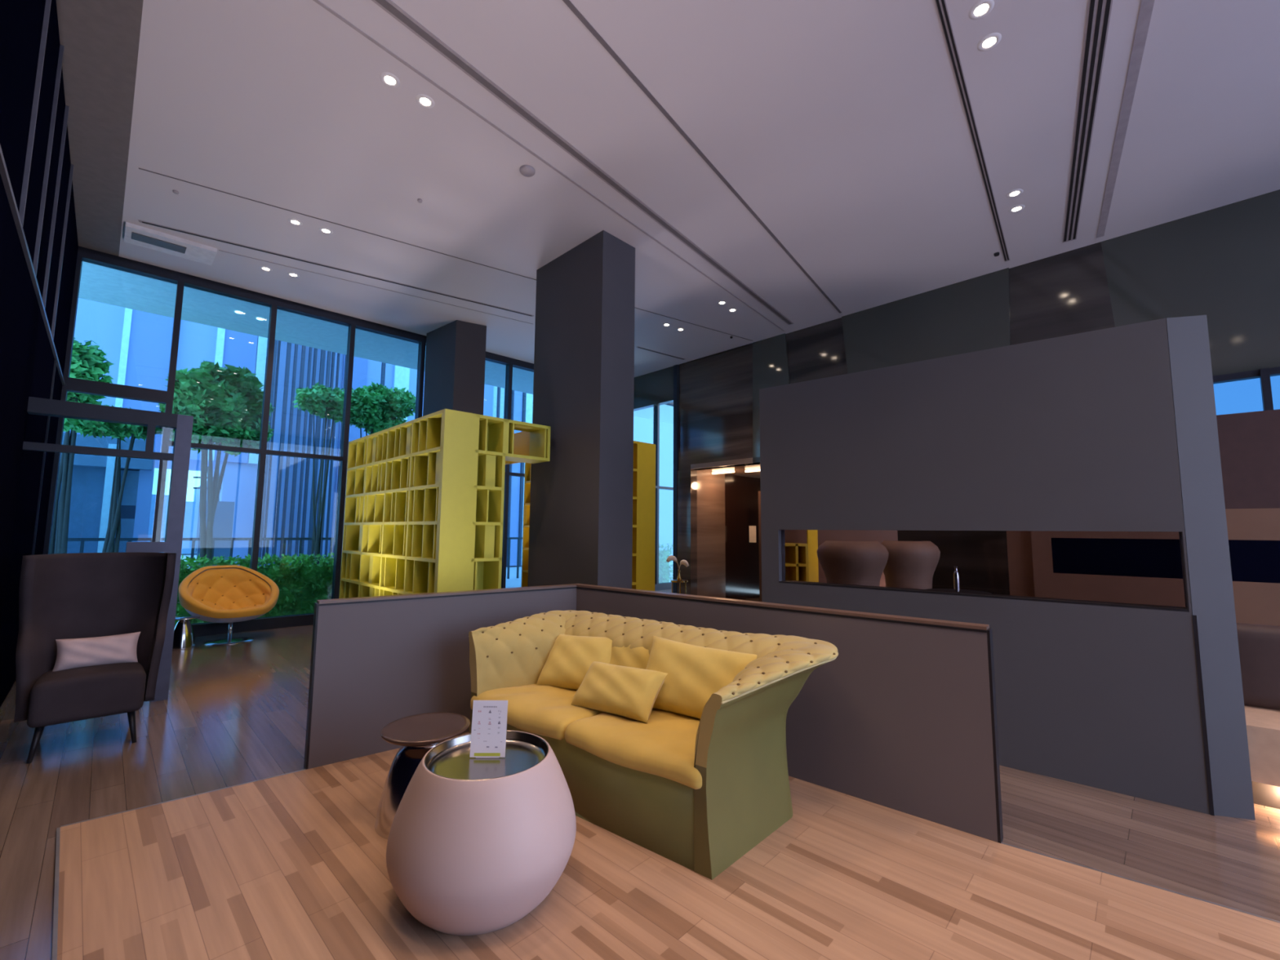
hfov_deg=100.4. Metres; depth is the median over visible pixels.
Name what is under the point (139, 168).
trim
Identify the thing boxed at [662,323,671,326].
recessed light
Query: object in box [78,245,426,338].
wall
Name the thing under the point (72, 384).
window
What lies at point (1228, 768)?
partition wall end
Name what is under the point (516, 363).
window
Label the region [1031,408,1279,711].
wall
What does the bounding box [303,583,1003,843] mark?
wall
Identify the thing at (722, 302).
recessed light
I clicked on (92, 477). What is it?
building
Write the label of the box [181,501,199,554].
building
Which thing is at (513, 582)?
ground
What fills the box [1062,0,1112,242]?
ceiling vent
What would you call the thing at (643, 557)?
bookshelf
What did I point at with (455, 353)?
pillar
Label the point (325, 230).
recessed light
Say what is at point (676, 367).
trim
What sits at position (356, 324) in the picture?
window
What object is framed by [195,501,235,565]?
building
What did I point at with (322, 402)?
tree
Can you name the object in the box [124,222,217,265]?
ceiling vent
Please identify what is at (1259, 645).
cushion
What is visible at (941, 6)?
ceiling track
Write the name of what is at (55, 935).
trim
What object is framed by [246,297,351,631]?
window
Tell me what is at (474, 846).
side table
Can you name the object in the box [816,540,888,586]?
tub chair
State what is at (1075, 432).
partition wall
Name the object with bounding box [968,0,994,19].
recessed light
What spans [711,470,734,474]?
strip light
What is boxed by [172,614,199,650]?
side table
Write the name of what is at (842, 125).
ceiling
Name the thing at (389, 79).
recessed light
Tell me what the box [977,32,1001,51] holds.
recessed light
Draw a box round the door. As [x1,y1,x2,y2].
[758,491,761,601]
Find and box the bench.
[1236,622,1279,808]
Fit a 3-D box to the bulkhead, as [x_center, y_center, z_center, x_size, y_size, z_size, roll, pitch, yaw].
[-1.941,-3.538,1.982,14.294,0.250,0.514,-5,-8,45]
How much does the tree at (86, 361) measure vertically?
4.857 m
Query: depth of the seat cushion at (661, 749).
2.69 m
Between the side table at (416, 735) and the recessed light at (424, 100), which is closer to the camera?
the side table at (416, 735)
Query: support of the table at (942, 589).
on the floor
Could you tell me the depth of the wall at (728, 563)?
11.63 m
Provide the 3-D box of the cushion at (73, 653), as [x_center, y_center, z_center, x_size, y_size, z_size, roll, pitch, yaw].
[-3.941,1.248,3.879,0.440,0.221,0.180,6,-8,-44]
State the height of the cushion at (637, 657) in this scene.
0.346 m
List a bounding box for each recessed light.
[259,266,272,271]
[287,217,302,225]
[287,271,299,277]
[319,226,333,234]
[379,71,399,87]
[415,93,435,108]
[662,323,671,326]
[676,327,684,331]
[717,300,726,304]
[728,307,737,311]
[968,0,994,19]
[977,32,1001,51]
[1005,188,1023,197]
[1008,204,1025,213]
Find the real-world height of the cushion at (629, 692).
0.259 m
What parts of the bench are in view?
seat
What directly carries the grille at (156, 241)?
attached to the ceiling vent at (135, 234)
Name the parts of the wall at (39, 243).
panel, rail, panel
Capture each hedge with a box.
[174,551,342,625]
[658,543,673,582]
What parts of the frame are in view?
rail, rail, pull handle, post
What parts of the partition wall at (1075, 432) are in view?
panel, panel, panel, panel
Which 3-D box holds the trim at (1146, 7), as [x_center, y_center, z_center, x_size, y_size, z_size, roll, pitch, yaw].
[4.090,-3.118,4.491,0.070,0.010,4.796,-4,-7,37]
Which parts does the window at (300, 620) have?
sill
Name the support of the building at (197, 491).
on the ground
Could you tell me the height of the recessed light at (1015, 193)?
0.007 m
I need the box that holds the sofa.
[468,609,838,879]
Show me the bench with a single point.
(1259, 645)
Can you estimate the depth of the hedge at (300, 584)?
9.09 m
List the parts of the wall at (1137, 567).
panel, panel, panel, dark pane, panel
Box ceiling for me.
[119,0,1279,377]
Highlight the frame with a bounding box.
[22,396,193,702]
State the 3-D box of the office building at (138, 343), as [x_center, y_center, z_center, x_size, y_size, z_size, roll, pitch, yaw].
[-8.461,-3.444,22.385,34.192,14.000,4.883,6,-8,-43]
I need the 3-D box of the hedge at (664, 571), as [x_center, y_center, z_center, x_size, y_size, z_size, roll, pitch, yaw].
[-0.427,2.330,14.491,3.302,1.284,0.937,6,-8,-43]
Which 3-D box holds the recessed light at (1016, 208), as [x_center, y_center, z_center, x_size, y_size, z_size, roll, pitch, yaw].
[4.144,-2.982,5.868,0.150,0.007,0.150,1,-6,0]
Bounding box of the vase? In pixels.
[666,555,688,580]
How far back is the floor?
3.08 m
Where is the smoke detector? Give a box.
[519,164,534,177]
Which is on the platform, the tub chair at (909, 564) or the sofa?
the sofa
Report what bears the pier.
on the floor
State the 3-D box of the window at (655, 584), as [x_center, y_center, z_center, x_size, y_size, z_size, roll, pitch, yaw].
[-0.333,0.231,13.225,2.015,5.070,0.160,6,-8,-43]
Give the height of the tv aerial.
3.134 m
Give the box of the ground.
[180,554,672,587]
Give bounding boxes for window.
[43,246,178,554]
[155,271,272,636]
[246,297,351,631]
[331,316,422,599]
[414,334,510,475]
[501,357,533,588]
[653,402,673,590]
[654,485,657,591]
[1212,366,1279,415]
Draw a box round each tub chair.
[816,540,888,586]
[880,540,940,589]
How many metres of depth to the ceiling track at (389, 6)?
4.75 m
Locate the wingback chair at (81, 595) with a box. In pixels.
[13,552,176,763]
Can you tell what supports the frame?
on the floor
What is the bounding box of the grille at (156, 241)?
[131,231,186,253]
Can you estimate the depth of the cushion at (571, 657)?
3.52 m
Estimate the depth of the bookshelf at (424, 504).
6.14 m
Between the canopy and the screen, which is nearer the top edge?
the canopy
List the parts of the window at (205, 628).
sill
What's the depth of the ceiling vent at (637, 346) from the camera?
10.70 m
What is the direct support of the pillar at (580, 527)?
on the floor
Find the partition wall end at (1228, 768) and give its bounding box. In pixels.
[1165,315,1255,819]
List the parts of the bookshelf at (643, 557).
panel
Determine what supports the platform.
on the floor
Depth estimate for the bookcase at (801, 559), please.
6.48 m
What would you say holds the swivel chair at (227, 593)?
on the floor
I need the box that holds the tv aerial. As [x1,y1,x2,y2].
[193,466,221,501]
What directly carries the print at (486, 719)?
attached to the menu card
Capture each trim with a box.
[51,768,1279,959]
[138,168,752,341]
[218,249,532,324]
[312,0,784,331]
[562,0,841,313]
[672,364,679,593]
[1096,0,1155,237]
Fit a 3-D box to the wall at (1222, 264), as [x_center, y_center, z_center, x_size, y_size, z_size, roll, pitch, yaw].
[4.251,-0.376,7.809,0.235,5.320,14.130,6,-8,-44]
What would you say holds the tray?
on the side table at (474, 846)
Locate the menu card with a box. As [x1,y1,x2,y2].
[469,700,507,758]
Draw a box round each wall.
[0,0,78,707]
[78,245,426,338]
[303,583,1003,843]
[633,189,1279,595]
[690,457,760,599]
[759,318,1209,814]
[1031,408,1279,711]
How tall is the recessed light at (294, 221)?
0.007 m
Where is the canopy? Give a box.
[78,261,673,424]
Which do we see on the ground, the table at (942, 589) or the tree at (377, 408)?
the tree at (377, 408)
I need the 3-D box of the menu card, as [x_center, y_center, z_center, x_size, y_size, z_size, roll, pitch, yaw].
[-0.661,1.091,2.351,0.152,0.234,0.062,1,-6,0]
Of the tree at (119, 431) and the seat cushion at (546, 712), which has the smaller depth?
the seat cushion at (546, 712)
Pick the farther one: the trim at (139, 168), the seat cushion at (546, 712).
the trim at (139, 168)
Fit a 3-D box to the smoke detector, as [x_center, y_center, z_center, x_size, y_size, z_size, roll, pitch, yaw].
[-1.121,-3.071,5.307,0.150,0.031,0.150,1,-6,0]
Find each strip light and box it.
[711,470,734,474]
[745,468,759,472]
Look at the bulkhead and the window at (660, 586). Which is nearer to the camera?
the bulkhead
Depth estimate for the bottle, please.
5.12 m
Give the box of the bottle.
[953,565,959,591]
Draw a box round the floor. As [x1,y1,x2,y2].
[0,589,1279,959]
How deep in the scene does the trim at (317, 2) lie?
4.78 m
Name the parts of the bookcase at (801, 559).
panel, shelf, shelf, panel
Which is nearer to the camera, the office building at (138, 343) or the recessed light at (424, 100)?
the recessed light at (424, 100)
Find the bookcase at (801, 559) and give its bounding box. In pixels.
[784,529,818,582]
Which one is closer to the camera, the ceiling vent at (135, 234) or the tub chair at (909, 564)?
the tub chair at (909, 564)
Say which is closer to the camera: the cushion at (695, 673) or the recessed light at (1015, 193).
the cushion at (695, 673)
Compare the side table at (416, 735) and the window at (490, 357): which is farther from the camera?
the window at (490, 357)
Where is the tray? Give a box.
[424,730,548,780]
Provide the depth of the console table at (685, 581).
8.26 m
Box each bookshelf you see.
[338,408,551,598]
[521,440,655,591]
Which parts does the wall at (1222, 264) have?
stone panel, stone panel, stone panel, stone panel, stone panel, stone panel, stone panel, stone panel, stone panel, stone panel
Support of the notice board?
attached to the wall at (728, 563)
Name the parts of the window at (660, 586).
sill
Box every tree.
[48,337,114,554]
[62,404,163,552]
[158,360,275,565]
[293,382,356,564]
[340,381,416,437]
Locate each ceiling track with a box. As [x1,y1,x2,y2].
[371,0,794,324]
[934,0,1009,262]
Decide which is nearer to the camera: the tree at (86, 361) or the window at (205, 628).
the window at (205, 628)
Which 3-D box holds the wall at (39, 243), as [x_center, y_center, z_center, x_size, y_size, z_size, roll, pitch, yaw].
[-2.180,-1.013,1.520,14.294,5.270,0.140,-5,-8,45]
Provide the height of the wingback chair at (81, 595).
1.304 m
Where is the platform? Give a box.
[57,732,1279,959]
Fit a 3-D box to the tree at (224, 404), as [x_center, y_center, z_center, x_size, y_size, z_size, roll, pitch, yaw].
[-8.225,0.071,10.232,1.857,4.689,1.658,4,-6,-31]
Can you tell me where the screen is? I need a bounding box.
[784,529,897,586]
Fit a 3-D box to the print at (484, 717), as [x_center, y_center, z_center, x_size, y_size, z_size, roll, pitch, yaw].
[-0.682,1.070,2.336,0.060,0.113,0.012,0,-5,0]
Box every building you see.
[54,432,155,553]
[62,297,673,567]
[147,494,168,542]
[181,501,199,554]
[193,485,207,553]
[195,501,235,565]
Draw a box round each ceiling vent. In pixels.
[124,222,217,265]
[137,219,533,316]
[635,346,684,359]
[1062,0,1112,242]
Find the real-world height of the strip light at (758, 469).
0.040 m
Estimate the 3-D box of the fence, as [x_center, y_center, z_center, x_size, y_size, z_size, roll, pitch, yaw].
[-7.198,2.113,13.621,19.800,1.280,0.060,6,-8,-43]
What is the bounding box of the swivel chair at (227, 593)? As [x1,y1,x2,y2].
[177,564,279,645]
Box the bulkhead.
[56,0,143,256]
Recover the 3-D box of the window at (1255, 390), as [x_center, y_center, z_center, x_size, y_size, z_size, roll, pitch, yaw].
[7.654,-1.032,4.244,0.130,0.441,4.210,6,-8,-44]
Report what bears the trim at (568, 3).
attached to the ceiling
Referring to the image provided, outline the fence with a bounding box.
[53,537,522,578]
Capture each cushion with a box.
[52,631,140,671]
[470,683,602,739]
[536,634,612,689]
[564,707,702,789]
[570,661,667,723]
[609,644,649,669]
[645,635,757,719]
[1236,622,1279,710]
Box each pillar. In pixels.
[422,320,486,416]
[527,230,635,588]
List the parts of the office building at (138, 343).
bay panel, bay panel, bay panel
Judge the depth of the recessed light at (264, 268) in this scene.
7.37 m
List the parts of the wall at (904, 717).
trim, panel, panel, trim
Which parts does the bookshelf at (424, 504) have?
shelf, shelf, shelf, shelf, shelf, shelf, panel, panel, shelf, shelf, shelf, shelf, shelf, shelf, shelf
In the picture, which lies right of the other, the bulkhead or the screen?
the screen
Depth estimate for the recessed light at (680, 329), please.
9.44 m
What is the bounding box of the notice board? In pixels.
[749,525,755,542]
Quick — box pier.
[1006,530,1035,596]
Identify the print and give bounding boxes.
[473,706,501,747]
[477,710,491,734]
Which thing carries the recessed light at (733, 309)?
in the ceiling
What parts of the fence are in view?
rail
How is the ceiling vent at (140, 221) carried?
in the ceiling
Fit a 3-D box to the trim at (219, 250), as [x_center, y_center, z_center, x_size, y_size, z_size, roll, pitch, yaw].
[-3.648,-2.840,8.078,4.313,0.010,0.012,4,-7,-33]
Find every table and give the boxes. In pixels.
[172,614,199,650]
[374,711,470,839]
[386,729,576,935]
[671,579,688,594]
[927,588,991,594]

